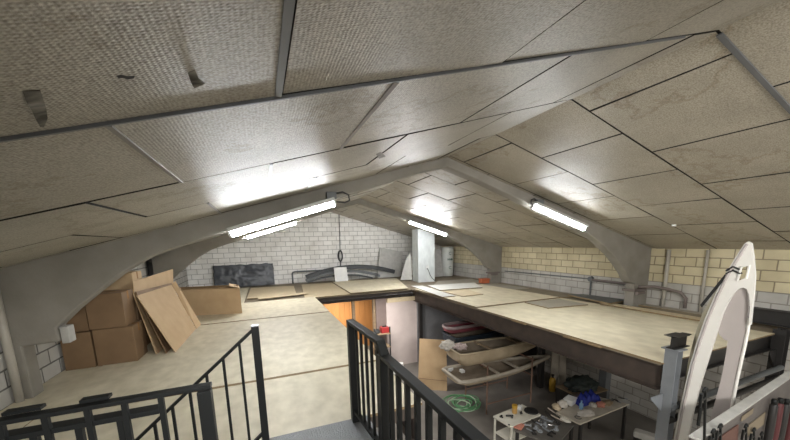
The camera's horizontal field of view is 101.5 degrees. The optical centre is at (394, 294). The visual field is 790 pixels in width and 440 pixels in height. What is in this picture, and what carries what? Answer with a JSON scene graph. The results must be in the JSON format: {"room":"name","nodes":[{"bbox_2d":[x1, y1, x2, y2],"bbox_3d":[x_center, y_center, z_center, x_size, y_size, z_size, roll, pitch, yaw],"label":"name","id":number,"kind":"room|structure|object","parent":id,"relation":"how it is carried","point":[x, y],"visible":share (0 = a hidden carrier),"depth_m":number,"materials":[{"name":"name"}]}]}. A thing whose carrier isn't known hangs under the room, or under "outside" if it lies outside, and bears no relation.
{"room":"workshop storage loft","nodes":[
{"label":"workshop storage loft","id":0,"kind":"room"},
{"bbox_2d":[0,262,188,410],"bbox_3d":[-4.420,1.772,3.751,0.200,4.560,19.720,-5,10,-22],"label":"wall","id":1,"kind":"structure","parent":0,"point":[50,358],"depth_m":4.27,"materials":[{"name":"brick"}]},
{"bbox_2d":[0,291,24,402],"bbox_3d":[-4.301,0.511,3.573,0.079,1.440,0.079,-5,10,-22],"label":"downpipe","id":2,"kind":"object","parent":1,"relation":"attached to","point":[5,337],"visible":1,"depth_m":3.58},
{"bbox_2d":[0,297,421,439],"bbox_3d":[-2.296,1.100,4.220,4.190,0.068,11.550,-5,10,-22],"label":"floor","id":3,"kind":"structure","parent":0,"point":[299,343],"depth_m":4.13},
{"bbox_2d":[60,330,97,370],"bbox_3d":[-4.605,0.773,4.822,0.342,0.532,0.500,-5,10,-22],"label":"cardboard box","id":4,"kind":"object","parent":3,"relation":"on","point":[80,353],"visible":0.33,"depth_m":4.60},
{"bbox_2d":[66,306,89,331],"bbox_3d":[-4.640,0.246,4.748,0.332,0.527,0.460,-5,10,-22],"label":"cardboard box","id":5,"kind":"object","parent":4,"relation":"on","point":[79,320],"visible":0.16,"depth_m":4.59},
{"bbox_2d":[92,320,147,366],"bbox_3d":[-4.204,0.728,4.971,0.482,0.552,0.480,-5,10,-22],"label":"cardboard box","id":6,"kind":"object","parent":3,"relation":"on","point":[116,345],"visible":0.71,"depth_m":4.77,"materials":[{"name":"cardboard"}]},
{"bbox_2d":[85,289,136,329],"bbox_3d":[-4.255,0.208,4.858,0.432,0.507,0.460,-5,10,-22],"label":"cardboard box","id":7,"kind":"object","parent":6,"relation":"on","point":[110,308],"visible":0.8,"depth_m":4.68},
{"bbox_2d":[104,271,141,290],"bbox_3d":[-4.623,-0.148,5.410,0.542,0.447,0.450,-5,10,-22],"label":"cardboard box","id":8,"kind":"object","parent":7,"relation":"on","point":[126,281],"visible":0.33,"depth_m":5.26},
{"bbox_2d":[134,299,150,344],"bbox_3d":[-4.631,0.493,5.534,0.572,0.852,0.500,-5,10,-22],"label":"flattened cardboard","id":9,"kind":"object","parent":3,"relation":"on","point":[138,314],"visible":0.02,"depth_m":5.47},
{"bbox_2d":[135,283,171,352],"bbox_3d":[-4.250,0.311,6.091,0.420,1.010,2.249,-5,10,-22],"label":"flattened cardboard","id":10,"kind":"object","parent":3,"relation":"on","point":[163,341],"visible":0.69,"depth_m":5.27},
{"bbox_2d":[133,269,175,353],"bbox_3d":[-4.440,0.184,6.334,0.371,1.192,2.840,-5,10,-22],"label":"flattened cardboard","id":11,"kind":"object","parent":3,"relation":"on","point":[166,277],"visible":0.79,"depth_m":5.39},
{"bbox_2d":[136,281,200,351],"bbox_3d":[-4.135,0.332,6.032,0.460,0.984,2.049,-5,10,-20],"label":"flattened cardboard","id":12,"kind":"object","parent":3,"relation":"on","point":[163,305],"visible":1,"depth_m":5.86,"materials":[{"name":"cardboard"}]},
{"bbox_2d":[179,283,241,315],"bbox_3d":[-4.673,0.124,8.179,1.644,0.723,0.628,-3,9,-7],"label":"open cardboard box","id":13,"kind":"object","parent":3,"relation":"on","point":[223,299],"visible":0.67,"depth_m":7.95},
{"bbox_2d":[99,312,375,408],"bbox_3d":[-2.850,0.875,5.587,4.120,0.018,3.700,-5,10,-22],"label":"trim","id":14,"kind":"structure","parent":3,"relation":"attached to","point":[322,312],"depth_m":4.21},
{"bbox_2d":[346,319,489,439],"bbox_3d":[0.119,0.898,1.918,0.107,0.998,2.562,-5,10,-23],"label":"guard rail","id":15,"kind":"object","parent":3,"relation":"on","point":[386,364],"visible":1,"depth_m":2.27,"materials":[{"name":"metal"}]},
{"bbox_3d":[-2.033,2.633,1.940,2.570,2.238,1.260,-5,10,-22],"label":"staircase","id":16,"kind":"structure","parent":3,"relation":"attached to","visible":0},
{"bbox_2d":[0,382,218,439],"bbox_3d":[-1.549,1.024,1.195,1.653,1.166,0.086,-5,10,-22],"label":"rail","id":17,"kind":"object","parent":16,"relation":"on","point":[205,399],"visible":1,"depth_m":1.27,"materials":[{"name":"metal"}]},
{"bbox_2d":[1,403,45,416],"bbox_3d":[-1.361,0.423,1.186,0.105,0.013,0.035,-5,10,-22],"label":"bar","id":18,"kind":"object","parent":17,"relation":"on","point":[36,407],"visible":1,"depth_m":1.18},
{"bbox_2d":[79,392,111,403],"bbox_3d":[-1.169,0.405,1.263,0.090,0.013,0.035,-5,10,-22],"label":"bar","id":19,"kind":"object","parent":17,"relation":"on","point":[105,396],"visible":1,"depth_m":1.25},
{"bbox_2d":[135,324,269,439],"bbox_3d":[-1.990,1.604,2.516,1.936,2.580,0.058,-5,10,-22],"label":"stair handrail","id":20,"kind":"object","parent":16,"relation":"attached to","point":[254,331],"visible":0.93,"depth_m":2.65,"materials":[{"name":"metal"}]},
{"bbox_2d":[186,212,441,295],"bbox_3d":[-2.867,-0.825,14.895,11.400,5.980,0.200,-5,10,-22],"label":"wall","id":21,"kind":"structure","parent":0,"point":[313,243],"depth_m":14.23,"materials":[{"name":"brick"}]},
{"bbox_2d":[0,157,651,398],"bbox_3d":[0.842,-0.766,5.692,11.400,3.117,0.220,-5,10,-22],"label":"roof beam","id":22,"kind":"structure","parent":0,"point":[40,296],"depth_m":3.93,"materials":[{"name":"grey concrete"}]},
{"bbox_2d":[60,324,75,342],"bbox_3d":[-3.928,0.471,3.881,0.075,0.200,0.150,-5,10,-22],"label":"electrical box","id":23,"kind":"object","parent":22,"relation":"attached to","point":[67,332],"visible":1,"depth_m":3.83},
{"bbox_2d":[227,197,336,237],"bbox_3d":[-1.508,-1.063,4.416,1.440,0.537,0.180,-5,10,-22],"label":"fluorescent light","id":24,"kind":"object","parent":22,"relation":"attached to","point":[236,230],"visible":1,"depth_m":4.35,"materials":[{"name":"white"}]},
{"bbox_2d":[326,191,349,202],"bbox_3d":[-0.826,-1.406,4.678,0.340,0.173,0.106,-4,10,-16],"label":"junction box","id":25,"kind":"object","parent":22,"relation":"attached to","point":[328,194],"visible":0.94,"depth_m":4.63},
{"bbox_2d":[529,201,588,230],"bbox_3d":[3.218,-1.513,6.315,1.460,0.547,0.180,-5,10,-22],"label":"fluorescent light","id":26,"kind":"object","parent":22,"relation":"attached to","point":[538,206],"visible":0.98,"depth_m":6.24,"materials":[{"name":"white"}]},
{"bbox_2d":[622,284,646,294],"bbox_3d":[5.812,-0.150,7.823,0.510,0.255,0.363,-5,10,-22],"label":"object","id":27,"kind":"structure","parent":22,"relation":"attached to","point":[642,290],"depth_m":7.68,"materials":[{"name":"metal"}]},
{"bbox_2d":[591,279,687,308],"bbox_3d":[5.842,-0.059,8.068,0.476,0.445,2.285,-5,10,-22],"label":"conduit","id":28,"kind":"object","parent":22,"relation":"attached to","point":[681,293],"visible":0.83,"depth_m":7.56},
{"bbox_2d":[152,199,501,282],"bbox_3d":[-1.153,-1.506,10.481,11.400,3.117,0.220,-5,10,-22],"label":"frame","id":29,"kind":"object","parent":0,"point":[488,254],"visible":0.58,"depth_m":9.93,"materials":[{"name":"grey concrete"}]},
{"bbox_2d":[245,220,296,238],"bbox_3d":[-3.515,-1.855,9.213,1.410,0.517,0.180,-5,10,-22],"label":"fluorescent light","id":30,"kind":"object","parent":29,"relation":"attached to","point":[284,225],"visible":1,"depth_m":9.16,"materials":[{"name":"white"}]},
{"bbox_2d":[408,220,447,235],"bbox_3d":[1.133,-2.274,11.084,1.481,0.567,0.180,-5,10,-22],"label":"fluorescent light","id":31,"kind":"object","parent":29,"relation":"attached to","point":[412,222],"visible":1,"depth_m":11.02,"materials":[{"name":"white"}]},
{"bbox_2d":[318,298,372,345],"bbox_3d":[-2.333,1.043,13.661,5.273,2.670,0.050,-5,10,-22],"label":"wall","id":32,"kind":"structure","parent":0,"point":[342,311],"depth_m":13.87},
{"bbox_2d":[375,298,386,342],"bbox_3d":[-0.487,1.399,11.596,0.370,2.550,0.070,-5,10,-22],"label":"wall","id":33,"kind":"structure","parent":0,"point":[380,304],"depth_m":11.45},
{"bbox_2d":[0,0,781,268],"bbox_3d":[-1.753,-1.261,4.393,5.720,1.591,19.700,-5,10,-22],"label":"ceiling","id":34,"kind":"structure","parent":0,"point":[74,52],"depth_m":1.35,"materials":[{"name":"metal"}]},
{"bbox_2d":[22,90,47,126],"bbox_3d":[-0.963,-0.501,0.873,0.033,0.049,0.176,-9,12,-39],"label":"foil","id":35,"kind":"object","parent":34,"relation":"hanging from","point":[34,99],"visible":1,"depth_m":0.85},
{"bbox_2d":[188,70,204,88],"bbox_3d":[-0.585,-0.629,0.943,0.034,0.031,0.050,-2,9,-4],"label":"foil","id":36,"kind":"object","parent":34,"relation":"hanging from","point":[196,82],"visible":1,"depth_m":0.94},
{"bbox_2d":[106,82,398,213],"bbox_3d":[-1.118,-0.994,2.795,1.082,0.299,3.360,-5,10,-22],"label":"trim","id":37,"kind":"structure","parent":34,"relation":"attached to","point":[390,89],"depth_m":1.64,"materials":[{"name":"metal"}]},
{"bbox_2d":[0,0,685,142],"bbox_3d":[-0.201,-0.551,0.228,5.373,1.486,2.125,-5,10,-22],"label":"trim","id":38,"kind":"structure","parent":34,"relation":"attached to","point":[288,5],"depth_m":1.16,"materials":[{"name":"metal"}]},
{"bbox_2d":[371,407,413,427],"bbox_3d":[-3.077,0.892,6.089,4.170,0.129,7.480,-5,10,-22],"label":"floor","id":39,"kind":"structure","parent":0,"point":[412,408],"depth_m":3.37,"materials":[{"name":"grey concrete"}]},
{"bbox_2d":[386,300,416,363],"bbox_3d":[0.255,1.351,11.838,1.190,2.530,0.060,-5,10,-22],"label":"wall partition","id":40,"kind":"structure","parent":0,"point":[401,317],"depth_m":11.82,"materials":[{"name":"paint"}]},
{"bbox_2d":[386,295,414,302],"bbox_3d":[0.300,0.158,11.562,1.270,0.150,0.140,-5,10,-22],"label":"trim","id":41,"kind":"structure","parent":40,"relation":"attached to","point":[406,298],"depth_m":11.45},
{"bbox_2d":[86,0,787,243],"bbox_3d":[0.835,-1.509,5.542,11.800,1.867,19.920,-5,10,-22],"label":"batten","id":42,"kind":"structure","parent":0,"point":[718,31],"depth_m":3.44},
{"bbox_2d":[417,302,463,362],"bbox_3d":[2.470,1.113,12.636,3.540,2.630,0.100,-5,10,-22],"label":"wall","id":43,"kind":"structure","parent":0,"point":[433,319],"depth_m":12.16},
{"bbox_2d":[239,275,789,364],"bbox_3d":[-0.498,0.245,9.252,11.400,0.030,12.220,-5,10,-22],"label":"platform","id":44,"kind":"object","parent":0,"point":[298,286],"visible":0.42,"depth_m":10.83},
{"bbox_2d":[213,263,274,286],"bbox_3d":[-6.152,-0.794,13.230,2.267,0.901,0.290,-5,10,-22],"label":"panel","id":45,"kind":"object","parent":44,"relation":"on","point":[242,275],"visible":0.94,"depth_m":13.20,"materials":[{"name":"black plastic"}]},
{"bbox_2d":[247,286,295,298],"bbox_3d":[-4.435,-0.121,11.747,1.640,0.024,2.760,-5,10,-22],"label":"plywood sheet","id":46,"kind":"object","parent":44,"relation":"on","point":[254,293],"visible":0.86,"depth_m":11.55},
{"bbox_2d":[302,282,349,297],"bbox_3d":[-2.800,-0.196,12.115,1.570,0.020,3.570,-5,10,-22],"label":"plywood sheet","id":47,"kind":"object","parent":44,"relation":"on","point":[316,290],"visible":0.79,"depth_m":11.71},
{"bbox_2d":[307,274,372,282],"bbox_3d":[-2.379,-0.743,14.214,2.925,0.294,0.100,-5,10,-22],"label":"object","id":48,"kind":"object","parent":44,"relation":"on","point":[347,274],"visible":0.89,"depth_m":14.03,"materials":[{"name":"grey metal"}]},
{"bbox_2d":[305,270,379,281],"bbox_3d":[-2.261,-0.883,14.372,3.385,0.420,0.130,-5,10,-22],"label":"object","id":49,"kind":"object","parent":48,"relation":"on","point":[355,271],"visible":0.78,"depth_m":14.12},
{"bbox_2d":[305,265,394,278],"bbox_3d":[-1.945,-1.085,14.670,4.168,0.524,0.160,-5,10,-22],"label":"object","id":50,"kind":"object","parent":49,"relation":"on","point":[372,267],"visible":0.88,"depth_m":14.62,"materials":[{"name":"grey metal"}]},
{"bbox_2d":[317,290,411,302],"bbox_3d":[-1.039,0.088,11.005,3.551,0.205,0.120,-5,10,-22],"label":"beam","id":51,"kind":"structure","parent":44,"relation":"attached to","point":[409,291],"depth_m":10.98,"materials":[{"name":"brown metal"}]},
{"bbox_2d":[333,278,407,293],"bbox_3d":[-0.780,-0.413,12.922,2.960,0.024,3.570,-5,10,-22],"label":"plywood sheet","id":52,"kind":"object","parent":44,"relation":"on","point":[374,285],"visible":1,"depth_m":12.46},
{"bbox_2d":[334,267,347,281],"bbox_3d":[-2.348,-0.880,14.036,0.570,0.606,0.168,-5,10,-22],"label":"board","id":53,"kind":"object","parent":52,"relation":"on","point":[340,273],"visible":1,"depth_m":14.03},
{"bbox_2d":[377,247,402,277],"bbox_3d":[-0.238,-1.550,15.484,1.459,1.428,0.318,-5,10,-22],"label":"slab","id":54,"kind":"object","parent":44,"relation":"on","point":[392,259],"visible":1,"depth_m":15.47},
{"bbox_2d":[400,253,411,279],"bbox_3d":[0.466,-1.216,13.943,0.521,1.163,0.168,-2,9,-5],"label":"sheet","id":55,"kind":"object","parent":44,"relation":"on","point":[407,270],"visible":1,"depth_m":13.94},
{"bbox_2d":[412,229,434,282],"bbox_3d":[1.217,-1.632,13.578,0.743,2.180,0.825,-4,10,-17],"label":"pillar","id":56,"kind":"structure","parent":44,"relation":"on","point":[423,242],"depth_m":13.37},
{"bbox_2d":[435,249,443,276],"bbox_3d":[1.868,-1.473,15.187,1.000,1.270,0.347,-5,10,-22],"label":"slab","id":57,"kind":"object","parent":44,"relation":"on","point":[439,272],"visible":0.49,"depth_m":15.23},
{"bbox_2d":[441,246,453,275],"bbox_3d":[2.499,-1.574,15.342,0.580,1.390,0.596,-5,10,-22],"label":"roll","id":58,"kind":"object","parent":44,"relation":"on","point":[447,253],"visible":0.98,"depth_m":15.13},
{"bbox_2d":[434,279,478,284],"bbox_3d":[2.370,-0.506,13.219,2.366,0.020,1.364,-4,10,-16],"label":"plywood sheet","id":59,"kind":"object","parent":44,"relation":"on","point":[458,280],"visible":0.64,"depth_m":13.22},
{"bbox_2d":[414,284,559,307],"bbox_3d":[2.655,-0.054,10.273,2.840,0.022,3.630,-5,10,-22],"label":"plywood sheet","id":60,"kind":"object","parent":44,"relation":"on","point":[492,295],"visible":0.86,"depth_m":9.34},
{"bbox_2d":[411,286,454,297],"bbox_3d":[1.188,-0.134,10.806,0.440,0.020,2.689,-4,10,-17],"label":"plywood sheet","id":61,"kind":"object","parent":60,"relation":"on","point":[423,288],"visible":1,"depth_m":10.49,"materials":[{"name":"white wood"}]},
{"bbox_2d":[427,283,481,290],"bbox_3d":[2.265,-0.291,11.526,1.914,0.020,1.296,-4,10,-13],"label":"plywood sheet","id":62,"kind":"object","parent":60,"relation":"on","point":[441,287],"visible":1,"depth_m":11.43,"materials":[{"name":"white wood"}]},
{"bbox_2d":[443,289,482,296],"bbox_3d":[2.199,-0.052,10.198,0.940,0.016,1.080,-5,10,-22],"label":"plywood sheet","id":63,"kind":"object","parent":60,"relation":"on","point":[465,292],"visible":1,"depth_m":10.16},
{"bbox_2d":[484,283,527,289],"bbox_3d":[3.894,-0.287,11.644,0.810,0.026,1.700,-5,10,-22],"label":"plywood sheet","id":64,"kind":"object","parent":44,"relation":"on","point":[490,284],"visible":0.64,"depth_m":11.55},
{"bbox_2d":[413,291,662,389],"bbox_3d":[2.202,0.584,8.021,0.170,0.370,7.780,-5,10,-22],"label":"beam","id":65,"kind":"structure","parent":44,"relation":"attached to","point":[645,373],"depth_m":5.91,"materials":[{"name":"brown metal"}]},
{"bbox_2d":[519,288,570,297],"bbox_3d":[4.676,-0.044,10.038,0.720,0.030,1.800,-5,10,-22],"label":"plywood sheet","id":66,"kind":"object","parent":44,"relation":"on","point":[561,295],"visible":0.64,"depth_m":10.01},
{"bbox_2d":[477,298,773,363],"bbox_3d":[4.234,0.511,6.772,3.060,0.020,4.090,-5,10,-22],"label":"plywood sheet","id":67,"kind":"object","parent":44,"relation":"on","point":[640,334],"visible":0.88,"depth_m":6.18,"materials":[{"name":"wood"}]},
{"bbox_2d":[525,299,587,308],"bbox_3d":[4.131,0.235,8.311,1.198,0.022,0.857,-4,10,-16],"label":"plywood sheet","id":68,"kind":"object","parent":67,"relation":"on","point":[556,303],"visible":1,"depth_m":8.22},
{"bbox_2d":[600,303,700,320],"bbox_3d":[5.676,0.366,7.208,0.294,0.030,2.059,-6,10,-24],"label":"plywood sheet","id":69,"kind":"object","parent":67,"relation":"on","point":[658,312],"visible":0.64,"depth_m":7.06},
{"bbox_2d":[568,294,623,303],"bbox_3d":[5.375,0.102,8.710,0.800,0.040,1.400,-5,10,-22],"label":"plywood sheet","id":70,"kind":"object","parent":69,"relation":"on","point":[600,299],"visible":0.86,"depth_m":8.53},
{"bbox_2d":[646,308,701,316],"bbox_3d":[6.071,0.394,7.021,0.260,0.030,1.100,-5,10,-22],"label":"plywood sheet","id":71,"kind":"object","parent":44,"relation":"on","point":[665,310],"visible":0.57,"depth_m":6.97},
{"bbox_2d":[638,304,754,323],"bbox_3d":[6.396,0.391,6.992,0.280,0.030,2.000,-5,10,-22],"label":"plywood sheet","id":72,"kind":"object","parent":44,"relation":"on","point":[642,305],"visible":0.5,"depth_m":7.30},
{"bbox_2d":[661,335,773,378],"bbox_3d":[5.405,0.923,5.206,3.610,0.280,0.140,-5,10,-22],"label":"beam","id":73,"kind":"structure","parent":44,"relation":"attached to","point":[755,347],"depth_m":5.16,"materials":[{"name":"metal"}]},
{"bbox_2d":[368,345,689,439],"bbox_3d":[1.000,3.630,6.296,11.800,0.200,19.720,-5,10,-22],"label":"floor","id":74,"kind":"structure","parent":0,"point":[608,426],"depth_m":8.63,"materials":[{"name":"concrete"}]},
{"bbox_2d":[372,299,375,350],"bbox_3d":[-0.730,1.370,11.562,0.100,2.630,0.100,-5,10,-22],"label":"timber post","id":75,"kind":"object","parent":74,"relation":"on","point":[373,300],"visible":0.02,"depth_m":11.42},
{"bbox_2d":[418,303,422,340],"bbox_3d":[0.941,1.272,11.903,0.120,2.630,0.120,-5,10,-22],"label":"column","id":76,"kind":"structure","parent":74,"relation":"on","point":[420,309],"depth_m":11.82,"materials":[{"name":"metal"}]},
{"bbox_2d":[418,339,446,390],"bbox_3d":[1.179,2.162,9.988,0.896,1.494,0.443,1,10,13],"label":"cardboard sheet","id":77,"kind":"object","parent":74,"relation":"on","point":[432,359],"visible":0.89,"depth_m":9.99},
{"bbox_2d":[443,394,480,411],"bbox_3d":[1.792,2.999,8.851,1.212,0.163,0.909,-5,10,-22],"label":"coil","id":78,"kind":"object","parent":74,"relation":"on","point":[463,408],"visible":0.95,"depth_m":8.92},
{"bbox_2d":[465,354,533,414],"bbox_3d":[2.895,2.351,9.065,1.540,1.330,1.020,-5,10,-22],"label":"rack","id":79,"kind":"object","parent":74,"relation":"on","point":[532,359],"visible":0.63,"depth_m":8.86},
{"bbox_2d":[442,328,504,342],"bbox_3d":[2.765,1.314,10.272,2.493,0.449,0.908,-5,10,-22],"label":"boat hull","id":80,"kind":"object","parent":79,"relation":"on","point":[485,333],"visible":0.37,"depth_m":10.04,"materials":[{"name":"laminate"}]},
{"bbox_2d":[442,320,485,333],"bbox_3d":[2.577,0.978,10.307,2.364,0.289,0.648,-5,10,-22],"label":"boat hull","id":81,"kind":"object","parent":80,"relation":"on","point":[456,327],"visible":0.62,"depth_m":9.94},
{"bbox_2d":[446,336,535,365],"bbox_3d":[2.955,1.521,9.051,3.183,0.469,0.924,-5,10,-22],"label":"boat hull","id":82,"kind":"object","parent":79,"relation":"on","point":[480,351],"visible":0.68,"depth_m":8.75,"materials":[{"name":"brown laminate"}]},
{"bbox_2d":[439,339,454,350],"bbox_3d":[1.420,1.365,8.685,0.487,0.290,0.415,3,10,23],"label":"rag","id":83,"kind":"object","parent":82,"relation":"on","point":[448,344],"visible":0.94,"depth_m":8.57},
{"bbox_2d":[441,354,549,385],"bbox_3d":[2.977,2.046,9.031,3.363,0.279,1.111,-5,10,-22],"label":"boat hull","id":84,"kind":"object","parent":79,"relation":"on","point":[474,374],"visible":0.92,"depth_m":8.98,"materials":[{"name":"brown laminate"}]},
{"bbox_2d":[493,404,540,439],"bbox_3d":[2.654,2.980,7.069,0.946,0.750,0.520,-7,11,-28],"label":"work table","id":85,"kind":"object","parent":74,"relation":"on","point":[507,433],"visible":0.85,"depth_m":6.93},
{"bbox_2d":[495,423,526,439],"bbox_3d":[2.654,2.995,7.071,0.852,0.020,0.469,-7,11,-28],"label":"shelf","id":86,"kind":"object","parent":85,"relation":"attached to","point":[504,433],"depth_m":6.98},
{"bbox_2d":[503,335,536,371],"bbox_3d":[4.394,1.851,11.409,0.800,1.480,0.815,-5,10,-22],"label":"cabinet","id":87,"kind":"object","parent":74,"relation":"on","point":[532,351],"visible":0.14,"depth_m":11.12,"materials":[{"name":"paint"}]},
{"bbox_2d":[537,347,545,387],"bbox_3d":[4.423,1.528,9.705,0.140,2.670,0.140,-5,10,-22],"label":"column","id":88,"kind":"structure","parent":74,"relation":"on","point":[541,367],"depth_m":9.79,"materials":[{"name":"metal"}]},
{"bbox_2d":[515,414,573,439],"bbox_3d":[3.063,3.065,6.649,1.028,0.700,0.778,-10,13,-43],"label":"work table","id":89,"kind":"object","parent":74,"relation":"on","point":[564,428],"visible":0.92,"depth_m":6.52,"materials":[{"name":"metal"}]},
{"bbox_2d":[550,352,558,385],"bbox_3d":[4.867,2.259,9.846,0.218,1.159,0.533,3,10,26],"label":"plank","id":90,"kind":"object","parent":74,"relation":"on","point":[554,357],"visible":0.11,"depth_m":9.84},
{"bbox_2d":[558,355,565,384],"bbox_3d":[5.174,2.329,9.985,0.217,0.960,0.532,3,10,26],"label":"plank","id":91,"kind":"object","parent":74,"relation":"on","point":[562,359],"visible":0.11,"depth_m":9.97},
{"bbox_2d":[555,384,607,408],"bbox_3d":[4.952,2.759,8.617,1.040,0.570,0.740,-5,10,-22],"label":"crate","id":92,"kind":"object","parent":74,"relation":"on","point":[562,391],"visible":0.29,"depth_m":8.47,"materials":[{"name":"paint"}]},
{"bbox_2d":[563,375,598,392],"bbox_3d":[4.949,2.292,8.541,0.994,0.370,0.700,-5,10,-22],"label":"pile","id":93,"kind":"object","parent":92,"relation":"on","point":[576,383],"visible":0.95,"depth_m":8.37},
{"bbox_2d":[556,397,628,439],"bbox_3d":[4.314,2.881,7.177,1.688,0.830,0.648,-6,10,-25],"label":"bench","id":94,"kind":"object","parent":74,"relation":"on","point":[569,412],"visible":0.74,"depth_m":6.97,"materials":[{"name":"paint"}]},
{"bbox_2d":[577,409,594,416],"bbox_3d":[4.025,2.487,6.813,0.434,0.080,0.258,-5,10,-22],"label":"bag","id":95,"kind":"object","parent":94,"relation":"on","point":[584,412],"visible":1,"depth_m":6.77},
{"bbox_2d":[575,389,600,406],"bbox_3d":[4.396,2.324,7.341,0.858,0.205,0.289,-6,11,-27],"label":"cloth","id":96,"kind":"object","parent":94,"relation":"on","point":[587,397],"visible":0.91,"depth_m":7.24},
{"bbox_2d":[598,369,610,398],"bbox_3d":[5.657,1.674,8.633,0.200,2.670,0.200,-5,10,-22],"label":"column","id":97,"kind":"structure","parent":74,"relation":"on","point":[604,380],"depth_m":8.67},
{"bbox_2d":[650,345,687,439],"bbox_3d":[3.632,2.215,4.514,0.460,3.044,0.260,-5,10,-22],"label":"steel column","id":98,"kind":"structure","parent":74,"relation":"on","point":[671,372],"depth_m":4.35,"materials":[{"name":"metal"}]},
{"bbox_2d":[664,332,691,349],"bbox_3d":[3.761,0.615,4.288,0.360,0.177,0.160,-5,10,-22],"label":"bracket","id":99,"kind":"object","parent":98,"relation":"on","point":[678,340],"visible":1,"depth_m":4.27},
{"bbox_2d":[669,375,779,423],"bbox_3d":[5.148,1.572,4.970,3.151,0.120,0.090,-5,10,-22],"label":"tube","id":100,"kind":"object","parent":98,"relation":"attached to","point":[755,386],"visible":0.47,"depth_m":5.06,"materials":[{"name":"paint"}]},
{"bbox_2d":[671,365,784,411],"bbox_3d":[5.144,1.394,4.940,3.151,0.120,0.090,-5,10,-22],"label":"tube","id":101,"kind":"object","parent":98,"relation":"attached to","point":[753,377],"visible":0.68,"depth_m":5.07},
{"bbox_2d":[673,241,755,439],"bbox_3d":[4.058,1.553,4.207,0.378,4.432,0.619,-5,10,-22],"label":"boat hull","id":102,"kind":"object","parent":74,"relation":"on","point":[726,313],"depth_m":3.91,"materials":[{"name":"grey laminate"}]},
{"bbox_2d":[700,266,741,306],"bbox_3d":[3.919,-0.084,3.885,0.089,0.540,0.327,-5,10,-22],"label":"strap","id":103,"kind":"object","parent":102,"relation":"attached to","point":[719,283],"visible":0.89,"depth_m":3.88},
{"bbox_2d":[688,371,789,439],"bbox_3d":[4.123,2.501,3.915,2.935,2.650,0.090,-6,11,-28],"label":"rack","id":104,"kind":"object","parent":74,"relation":"on","point":[760,400],"visible":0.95,"depth_m":3.68,"materials":[{"name":"paint"}]},
{"bbox_2d":[696,387,708,439],"bbox_3d":[2.753,1.148,2.887,0.264,0.714,0.026,-7,11,-29],"label":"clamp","id":105,"kind":"object","parent":104,"relation":"hanging from","point":[705,390],"visible":1,"depth_m":2.82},
{"bbox_2d":[722,424,738,439],"bbox_3d":[3.493,1.571,3.385,0.562,0.342,0.008,-6,11,-28],"label":"plate","id":106,"kind":"object","parent":104,"relation":"attached to","point":[732,434],"visible":0.83,"depth_m":3.39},
{"bbox_2d":[748,412,765,435],"bbox_3d":[4.214,1.522,3.770,0.548,0.158,0.008,-6,11,-28],"label":"plate","id":107,"kind":"object","parent":104,"relation":"attached to","point":[757,423],"visible":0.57,"depth_m":3.78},
{"bbox_2d":[763,398,778,439],"bbox_3d":[4.537,1.591,3.904,0.080,0.706,0.080,-5,10,-22],"label":"padded sleeve","id":108,"kind":"object","parent":104,"relation":"attached to","point":[771,419],"visible":1,"depth_m":3.87,"materials":[{"name":"fabric"}]},
{"bbox_2d":[773,397,783,439],"bbox_3d":[4.749,1.618,4.023,0.080,0.706,0.080,-5,10,-22],"label":"padded sleeve","id":109,"kind":"object","parent":104,"relation":"attached to","point":[781,400],"visible":0.73,"depth_m":3.98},
{"bbox_2d":[778,398,789,439],"bbox_3d":[5.011,1.679,4.175,0.080,0.706,0.080,-5,10,-22],"label":"padded sleeve","id":110,"kind":"object","parent":104,"relation":"attached to","point":[786,411],"visible":0.77,"depth_m":4.13,"materials":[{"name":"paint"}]},
{"bbox_2d":[764,328,789,379],"bbox_3d":[6.564,2.025,5.728,0.416,2.880,0.160,-5,10,-22],"label":"steel column","id":111,"kind":"structure","parent":74,"relation":"on","point":[779,345],"depth_m":5.55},
{"bbox_3d":[5.261,3.178,6.524,0.339,0.410,0.665,-5,10,-22],"label":"trestle","id":112,"kind":"object","parent":74,"relation":"on","visible":0},
{"bbox_2d":[633,428,672,439],"bbox_3d":[5.279,2.910,6.456,0.818,0.140,0.200,8,13,44],"label":"timber beam","id":113,"kind":"structure","parent":112,"relation":"on","point":[638,433],"depth_m":6.58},
{"bbox_2d":[331,0,789,249],"bbox_3d":[3.518,-1.691,6.521,5.680,1.694,19.700,-5,10,-22],"label":"ceiling","id":114,"kind":"structure","parent":0,"point":[695,106],"depth_m":4.18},
{"bbox_2d":[716,32,789,113],"bbox_3d":[3.416,-1.505,2.744,2.593,0.774,0.034,-5,10,-22],"label":"trim","id":115,"kind":"structure","parent":114,"relation":"attached to","point":[722,37],"depth_m":2.40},
{"bbox_2d":[442,246,789,433],"bbox_3d":[6.304,0.844,8.074,0.200,4.458,19.720,-5,10,-22],"label":"wall","id":116,"kind":"structure","parent":0,"point":[686,268],"depth_m":8.01,"materials":[{"name":"brick"}]},
{"bbox_2d":[505,271,593,294],"bbox_3d":[4.924,-0.491,10.826,0.080,0.545,3.623,-5,10,-22],"label":"conduit","id":117,"kind":"object","parent":116,"relation":"attached to","point":[590,277],"visible":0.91,"depth_m":9.76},
{"bbox_2d":[661,250,670,306],"bbox_3d":[6.271,-0.355,7.481,0.079,1.358,0.079,-5,10,-22],"label":"downpipe","id":118,"kind":"object","parent":116,"relation":"attached to","point":[668,253],"visible":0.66,"depth_m":7.45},
{"bbox_2d":[698,250,709,311],"bbox_3d":[6.547,-0.257,6.845,0.055,1.358,0.055,-5,10,-22],"label":"downpipe","id":119,"kind":"object","parent":116,"relation":"attached to","point":[707,251],"visible":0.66,"depth_m":6.82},
{"bbox_3d":[2.859,-0.017,0.849,11.400,3.117,0.220,-5,10,-22],"label":"frame","id":120,"kind":"object","parent":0,"visible":0},
{"bbox_2d":[749,306,789,327],"bbox_3d":[8.107,0.903,2.586,0.160,0.270,8.300,-5,10,-22],"label":"beam","id":121,"kind":"structure","parent":120,"relation":"attached to","point":[774,317],"depth_m":5.79,"materials":[{"name":"metal"}]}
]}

